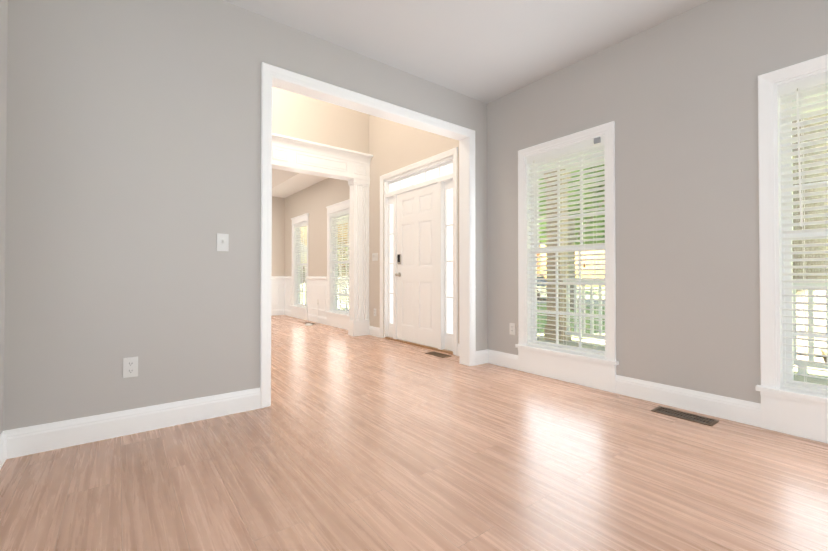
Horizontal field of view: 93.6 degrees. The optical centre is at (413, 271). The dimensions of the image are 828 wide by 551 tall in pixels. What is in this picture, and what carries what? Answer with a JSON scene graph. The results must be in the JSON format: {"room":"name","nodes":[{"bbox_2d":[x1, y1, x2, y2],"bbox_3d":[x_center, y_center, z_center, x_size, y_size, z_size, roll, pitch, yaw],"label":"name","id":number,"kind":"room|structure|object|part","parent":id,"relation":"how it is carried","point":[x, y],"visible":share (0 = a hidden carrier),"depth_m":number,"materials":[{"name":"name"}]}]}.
{"room":"empty living room","nodes":[
{"label":"empty living room","id":0,"kind":"room"},
{"bbox_2d":[0,0,7,433],"bbox_3d":[-0.701,-0.552,0.082,0.120,3.140,4.630,0,-1,-37],"label":"wall","id":1,"kind":"structure","parent":0,"point":[3,54],"depth_m":1.91,"materials":[{"name":"beige paint"}]},
{"bbox_2d":[0,429,11,468],"bbox_3d":[-0.683,0.848,0.155,0.016,0.140,4.510,0,-1,-37],"label":"baseboard","id":2,"kind":"structure","parent":1,"relation":"attached to","point":[6,436],"depth_m":1.93,"materials":[{"name":"white paint"}]},
{"bbox_2d":[3,0,486,430],"bbox_3d":[-0.872,-0.522,2.905,4.090,3.140,0.070,0,-1,-37],"label":"wall","id":3,"kind":"structure","parent":0,"point":[133,158],"depth_m":2.30,"materials":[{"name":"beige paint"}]},
{"bbox_2d":[123,356,137,377],"bbox_3d":[-1.644,0.556,2.256,0.070,0.115,0.009,0,-1,-37],"label":"outlet","id":4,"kind":"object","parent":3,"relation":"attached to","point":[130,366],"visible":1,"depth_m":2.25,"materials":[{"name":"white plastic"}]},
{"bbox_2d":[12,388,260,457],"bbox_3d":[-1.543,0.872,2.325,1.217,0.140,0.016,0,-1,-37],"label":"baseboard","id":5,"kind":"structure","parent":3,"relation":"attached to","point":[19,442],"depth_m":2.24,"materials":[{"name":"white paint"}]},
{"bbox_2d":[217,233,228,250],"bbox_3d":[-1.254,-0.190,2.552,0.070,0.115,0.023,0,-1,-37],"label":"light switch","id":6,"kind":"object","parent":3,"relation":"attached to","point":[222,242],"visible":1,"depth_m":2.56,"materials":[{"name":"white plastic"}]},
{"bbox_2d":[271,197,284,275],"bbox_3d":[-4.708,-0.617,7.942,4.090,3.440,0.150,0,-1,-37],"label":"wall","id":7,"kind":"structure","parent":0,"point":[278,237],"depth_m":9.04,"materials":[{"name":"beige paint"}]},
{"bbox_2d":[271,276,282,308],"bbox_3d":[-4.654,0.487,7.858,4.090,0.769,0.029,0,-1,-37],"label":"trim","id":8,"kind":"structure","parent":7,"relation":"attached to","point":[281,291],"depth_m":9.00,"materials":[{"name":"white paint"}]},
{"bbox_2d":[271,309,283,315],"bbox_3d":[-4.658,0.932,7.859,4.090,0.140,0.016,0,-1,-37],"label":"baseboard","id":9,"kind":"structure","parent":7,"relation":"attached to","point":[273,311],"depth_m":8.99,"materials":[{"name":"white paint"}]},
{"bbox_2d":[272,168,327,197],"bbox_3d":[-3.590,-2.054,6.390,4.210,0.600,3.700,0,-1,-37],"label":"ceiling","id":10,"kind":"structure","parent":0,"point":[285,184],"depth_m":7.61,"materials":[{"name":"paint"}]},
{"bbox_2d":[272,86,368,153],"bbox_3d":[-2.365,-3.260,4.894,4.090,2.940,0.115,0,-1,-37],"label":"wall","id":11,"kind":"structure","parent":0,"point":[298,116],"depth_m":5.57,"materials":[{"name":"beige paint"}]},
{"bbox_2d":[272,133,372,180],"bbox_3d":[-2.365,-1.608,4.876,4.090,0.385,0.375,0,-1,-37],"label":"header beam","id":12,"kind":"structure","parent":0,"point":[292,154],"depth_m":5.52,"materials":[{"name":"white paint"}]},
{"bbox_2d":[0,315,827,550],"bbox_3d":[-1.384,1.006,3.593,4.370,0.100,11.070,0,-1,-37],"label":"floor","id":13,"kind":"structure","parent":0,"point":[344,441],"depth_m":1.80,"materials":[{"name":"brown wood"}]},
{"bbox_2d":[348,178,369,336],"bbox_3d":[-0.853,-0.210,6.013,0.288,2.385,0.181,0,-1,-37],"label":"pilaster column","id":14,"kind":"structure","parent":13,"relation":"on","point":[358,323],"depth_m":5.96,"materials":[{"name":"white paint"}]},
{"bbox_2d":[426,352,450,357],"bbox_3d":[0.280,0.963,4.503,0.140,0.005,0.320,0,-1,-37],"label":"floor vent","id":15,"kind":"object","parent":13,"relation":"in","point":[438,354],"visible":1,"depth_m":4.49,"materials":[{"name":"brown metal"}]},
{"bbox_2d":[651,406,718,425],"bbox_3d":[1.763,0.942,2.540,0.140,0.005,0.340,0,-1,-37],"label":"floor vent","id":16,"kind":"object","parent":13,"relation":"in","point":[687,416],"visible":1,"depth_m":2.53,"materials":[{"name":"brown metal"}]},
{"bbox_2d":[223,0,709,103],"bbox_3d":[0.694,-1.960,1.204,3.680,0.300,4.700,0,-1,-37],"label":"ceiling","id":17,"kind":"structure","parent":0,"point":[486,51],"depth_m":2.89,"materials":[{"name":"paint"}]},
{"bbox_2d":[284,0,827,403],"bbox_3d":[0.291,-1.830,4.899,0.160,5.800,11.070,0,-1,-37],"label":"wall","id":18,"kind":"structure","parent":0,"point":[675,98],"depth_m":2.77,"materials":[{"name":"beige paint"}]},
{"bbox_2d":[283,276,291,309],"bbox_3d":[-2.876,0.498,8.874,0.028,0.769,0.460,0,-1,-37],"label":"trim","id":19,"kind":"structure","parent":18,"relation":"attached to","point":[286,279],"depth_m":8.94,"materials":[{"name":"white paint"}]},
{"bbox_2d":[290,213,308,319],"bbox_3d":[-2.390,-0.090,8.382,0.220,2.197,0.960,0,-1,-37],"label":"window","id":20,"kind":"structure","parent":18,"relation":"in","point":[300,312],"depth_m":8.62,"materials":[{"name":"white paint"}]},
{"bbox_2d":[294,221,306,306],"bbox_3d":[-2.419,-0.145,8.361,0.058,1.786,0.746,0,-1,-37],"label":"window blind","id":21,"kind":"object","parent":20,"relation":"attached to","point":[305,243],"visible":0.73,"depth_m":8.36,"materials":[{"name":"white plastic"}]},
{"bbox_2d":[303,224,303,268],"bbox_3d":[-2.474,-0.523,8.374,0.020,0.933,0.508,0,-1,-37],"label":"blind cord","id":22,"kind":"object","parent":21,"relation":"hanging from","point":[303,246],"visible":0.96,"depth_m":8.18,"materials":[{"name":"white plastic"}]},
{"bbox_3d":[-2.364,-0.140,8.402,0.068,1.795,0.748,0,-1,-37],"label":"window sash","id":23,"kind":"part","parent":20,"relation":"part of","materials":[{"name":"white wood"}]},
{"bbox_2d":[284,309,326,324],"bbox_3d":[-1.925,0.930,7.632,0.016,0.140,3.630,0,-1,-37],"label":"baseboard","id":24,"kind":"structure","parent":18,"relation":"attached to","point":[315,318],"depth_m":7.67,"materials":[{"name":"white paint"}]},
{"bbox_2d":[307,276,326,316],"bbox_3d":[-1.897,0.484,7.588,0.028,0.769,0.930,0,-1,-37],"label":"trim","id":25,"kind":"structure","parent":18,"relation":"attached to","point":[317,285],"depth_m":7.59,"materials":[{"name":"white paint"}]},
{"bbox_2d":[325,199,349,329],"bbox_3d":[-1.269,-0.106,6.911,0.220,2.197,0.960,0,-1,-37],"label":"window","id":26,"kind":"structure","parent":18,"relation":"in","point":[337,320],"depth_m":7.17,"materials":[{"name":"white paint"}]},
{"bbox_2d":[330,209,348,313],"bbox_3d":[-1.298,-0.161,6.889,0.058,1.786,0.746,0,-1,-37],"label":"window blind","id":27,"kind":"object","parent":26,"relation":"attached to","point":[338,214],"visible":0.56,"depth_m":6.88,"materials":[{"name":"white plastic"}]},
{"bbox_2d":[331,229,344,266],"bbox_3d":[-1.352,-0.539,6.903,0.020,0.933,0.508,0,-1,-37],"label":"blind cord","id":28,"kind":"object","parent":27,"relation":"hanging from","point":[331,245],"visible":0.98,"depth_m":7.09,"materials":[{"name":"white fabric"}]},
{"bbox_3d":[-1.243,-0.156,6.931,0.068,1.795,0.748,0,-1,-37],"label":"window sash","id":29,"kind":"part","parent":26,"relation":"part of","materials":[{"name":"white wood"}]},
{"bbox_2d":[372,253,377,260],"bbox_3d":[-0.597,-0.219,5.896,0.023,0.115,0.162,0,-1,-37],"label":"light switch","id":30,"kind":"object","parent":18,"relation":"attached to","point":[374,256],"visible":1,"depth_m":5.89,"materials":[{"name":"white plastic"}]},
{"bbox_2d":[369,326,458,355],"bbox_3d":[-1.621,0.889,3.872,4.090,0.140,2.260,0,-1,-37],"label":"baseboard","id":31,"kind":"structure","parent":18,"relation":"attached to","point":[374,331],"depth_m":5.85,"materials":[{"name":"white paint"}]},
{"bbox_2d":[395,183,437,347],"bbox_3d":[0.020,-0.069,5.133,0.116,2.040,0.904,0,-1,-37],"label":"entry door","id":32,"kind":"structure","parent":18,"relation":"in","point":[416,274],"depth_m":5.11,"materials":[{"name":"white paint"}]},
{"bbox_2d":[380,147,457,355],"bbox_3d":[0.073,-0.224,5.175,0.211,2.395,1.650,0,-1,-37],"label":"door frame","id":33,"kind":"structure","parent":18,"relation":"attached to","point":[442,171],"depth_m":4.77,"materials":[{"name":"white paint"}]},
{"bbox_2d":[484,349,517,369],"bbox_3d":[0.894,0.890,3.933,0.016,0.140,0.413,0,-1,-37],"label":"baseboard","id":34,"kind":"structure","parent":18,"relation":"attached to","point":[498,358],"depth_m":3.93,"materials":[{"name":"white paint"}]},
{"bbox_2d":[509,323,515,334],"bbox_3d":[0.972,0.569,3.840,0.009,0.115,0.070,0,-1,-37],"label":"electrical outlet plate","id":35,"kind":"object","parent":18,"relation":"attached to","point":[512,328],"visible":1,"depth_m":3.83,"materials":[{"name":"white plastic"}]},
{"bbox_2d":[515,121,618,392],"bbox_3d":[1.360,-0.112,3.460,0.220,2.132,0.960,0,-1,-37],"label":"window","id":36,"kind":"structure","parent":18,"relation":"in","point":[593,371],"depth_m":3.40,"materials":[{"name":"white paint"}]},
{"bbox_2d":[527,136,604,356],"bbox_3d":[1.331,-0.199,3.439,0.058,1.786,0.746,0,-1,-37],"label":"window blind","id":37,"kind":"object","parent":36,"relation":"attached to","point":[564,150],"visible":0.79,"depth_m":3.41,"materials":[{"name":"white plastic"}]},
{"bbox_2d":[533,162,584,266],"bbox_3d":[1.277,-0.537,3.452,0.020,1.013,0.508,0,-1,-37],"label":"blind cord","id":38,"kind":"object","parent":37,"relation":"hanging from","point":[534,209],"visible":1,"depth_m":3.63,"materials":[{"name":"white fabric"}]},
{"bbox_2d":[594,137,600,143],"bbox_3d":[1.496,-1.069,3.175,0.009,0.046,0.055,0,-1,-37],"label":"clip","id":39,"kind":"object","parent":37,"relation":"attached to","point":[597,140],"visible":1,"depth_m":3.17,"materials":[{"name":"grey plastic"}]},
{"bbox_3d":[1.386,-0.194,3.480,0.068,1.795,0.748,0,-1,-37],"label":"window sash","id":40,"kind":"part","parent":36,"relation":"part of","materials":[{"name":"white wood"}]},
{"bbox_2d":[615,375,760,426],"bbox_3d":[1.838,0.876,2.693,0.016,0.140,0.863,0,-1,-37],"label":"baseboard","id":41,"kind":"structure","parent":18,"relation":"attached to","point":[737,410],"depth_m":2.62,"materials":[{"name":"white paint"}]},
{"bbox_2d":[755,54,827,443],"bbox_3d":[2.441,-0.127,2.042,0.220,2.132,0.960,0,-1,-37],"label":"window","id":42,"kind":"structure","parent":18,"relation":"in","point":[798,413],"depth_m":2.31,"materials":[{"name":"white paint"}]},
{"bbox_2d":[778,71,827,394],"bbox_3d":[2.412,-0.214,2.021,0.058,1.786,0.746,0,-1,-37],"label":"window blind","id":43,"kind":"object","parent":42,"relation":"attached to","point":[805,83],"visible":0.94,"depth_m":2.23,"materials":[{"name":"white plastic"}]},
{"bbox_2d":[796,88,801,226],"bbox_3d":[2.357,-0.468,2.033,0.020,1.183,0.508,0,-1,-37],"label":"blind cord","id":44,"kind":"object","parent":43,"relation":"hanging from","point":[798,134],"visible":1,"depth_m":2.22,"materials":[{"name":"white fabric"}]},
{"bbox_3d":[2.466,-0.209,2.062,0.068,1.795,0.748,0,-1,-37],"label":"window sash","id":45,"kind":"part","parent":42,"relation":"part of","materials":[{"name":"white wood"}]},
{"bbox_3d":[-0.915,-1.851,2.975,4.090,5.800,0.070,0,-1,-37],"label":"wall","id":46,"kind":"structure","parent":0,"visible":0},
{"bbox_2d":[260,62,475,407],"bbox_3d":[-0.267,-0.249,3.407,2.121,2.405,0.182,0,-1,-37],"label":"trim","id":47,"kind":"structure","parent":46,"relation":"attached to","point":[283,79],"depth_m":3.24,"materials":[{"name":"white paint"}]},
{"label":"outside","id":48,"kind":"structure","parent":0,"visible":0},
{"bbox_2d":[301,283,827,375],"bbox_3d":[17.028,1.773,18.914,130.000,0.200,130.000,0,-1,-37],"label":"lawn","id":49,"kind":"structure","parent":48,"point":[823,373],"depth_m":12.42,"materials":[{"name":"green plant"}]},
{"bbox_2d":[301,223,347,293],"bbox_3d":[-4.755,-1.940,28.570,9.618,7.824,8.917,0,-1,-37],"label":"tree","id":50,"kind":"object","parent":49,"relation":"on","point":[339,248],"depth_m":28.09,"materials":[{"name":"green plant"}]},
{"bbox_2d":[338,247,348,285],"bbox_3d":[-10.349,-4.102,57.696,12.656,12.792,15.371,0,-1,-37],"label":"tree","id":51,"kind":"object","parent":49,"relation":"on","point":[347,268],"depth_m":57.31,"materials":[{"name":"green plant"}]},
{"bbox_2d":[303,285,604,344],"bbox_3d":[8.855,1.595,12.688,17.550,0.020,130.000,0,-1,-37],"label":"path","id":52,"kind":"structure","parent":49,"relation":"on","point":[587,302],"depth_m":20.16,"materials":[{"name":"concrete"}]},
{"bbox_2d":[537,276,546,299],"bbox_3d":[6.926,1.006,24.426,1.840,1.415,4.500,0,-1,-37],"label":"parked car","id":53,"kind":"object","parent":52,"relation":"on","point":[541,290],"depth_m":22.55,"materials":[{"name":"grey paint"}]},
{"bbox_2d":[537,246,540,273],"bbox_3d":[8.582,-2.347,51.498,10.800,8.750,12.800,0,-1,-37],"label":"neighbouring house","id":54,"kind":"structure","parent":49,"relation":"on","point":[538,263],"depth_m":49.48,"materials":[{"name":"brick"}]},
{"bbox_2d":[540,218,545,245],"bbox_3d":[8.493,-3.117,31.633,10.153,10.130,10.980,0,-1,-37],"label":"tree","id":55,"kind":"object","parent":49,"relation":"on","point":[542,231],"depth_m":28.44,"materials":[{"name":"green plant"}]},
{"bbox_2d":[539,164,604,309],"bbox_3d":[7.218,-2.185,16.598,9.684,8.006,7.259,0,-1,-37],"label":"tree","id":56,"kind":"object","parent":49,"relation":"on","point":[586,242],"depth_m":16.57,"materials":[{"name":"green plant"}]},
{"bbox_2d":[540,245,604,286],"bbox_3d":[33.503,-1.266,42.169,13.864,16.517,123.733,0,-1,-37],"label":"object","id":57,"kind":"structure","parent":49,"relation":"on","point":[587,262],"depth_m":48.32,"materials":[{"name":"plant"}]},
{"bbox_2d":[338,307,827,384],"bbox_3d":[0.755,1.274,6.615,2.700,0.530,15.050,0,-1,-37],"label":"porch floor","id":58,"kind":"structure","parent":49,"relation":"on","point":[814,380],"depth_m":5.00,"materials":[{"name":"grey paint"}]},
{"bbox_2d":[544,169,570,341],"bbox_3d":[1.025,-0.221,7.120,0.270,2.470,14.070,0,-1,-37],"label":"porch column","id":59,"kind":"structure","parent":58,"relation":"on","point":[554,299],"depth_m":5.63,"materials":[{"name":"beige wood"}]},
{"bbox_2d":[338,91,827,222],"bbox_3d":[0.596,-1.662,6.526,2.300,0.400,15.050,0,-1,-37],"label":"porch roof","id":60,"kind":"structure","parent":59,"relation":"on","point":[816,109],"depth_m":5.10,"materials":[{"name":"paint"}]},
{"bbox_2d":[338,278,827,375],"bbox_3d":[1.025,0.509,7.112,0.130,1.010,13.580,0,-1,-37],"label":"porch railing","id":61,"kind":"object","parent":58,"relation":"on","point":[810,351],"depth_m":3.70,"materials":[{"name":"white paint"}]},
{"bbox_2d":[792,113,827,369],"bbox_3d":[6.638,-5.741,7.045,14.345,14.862,16.019,0,-1,-37],"label":"tree","id":62,"kind":"object","parent":49,"relation":"on","point":[816,322],"depth_m":6.27,"materials":[{"name":"green plant"}]}
]}

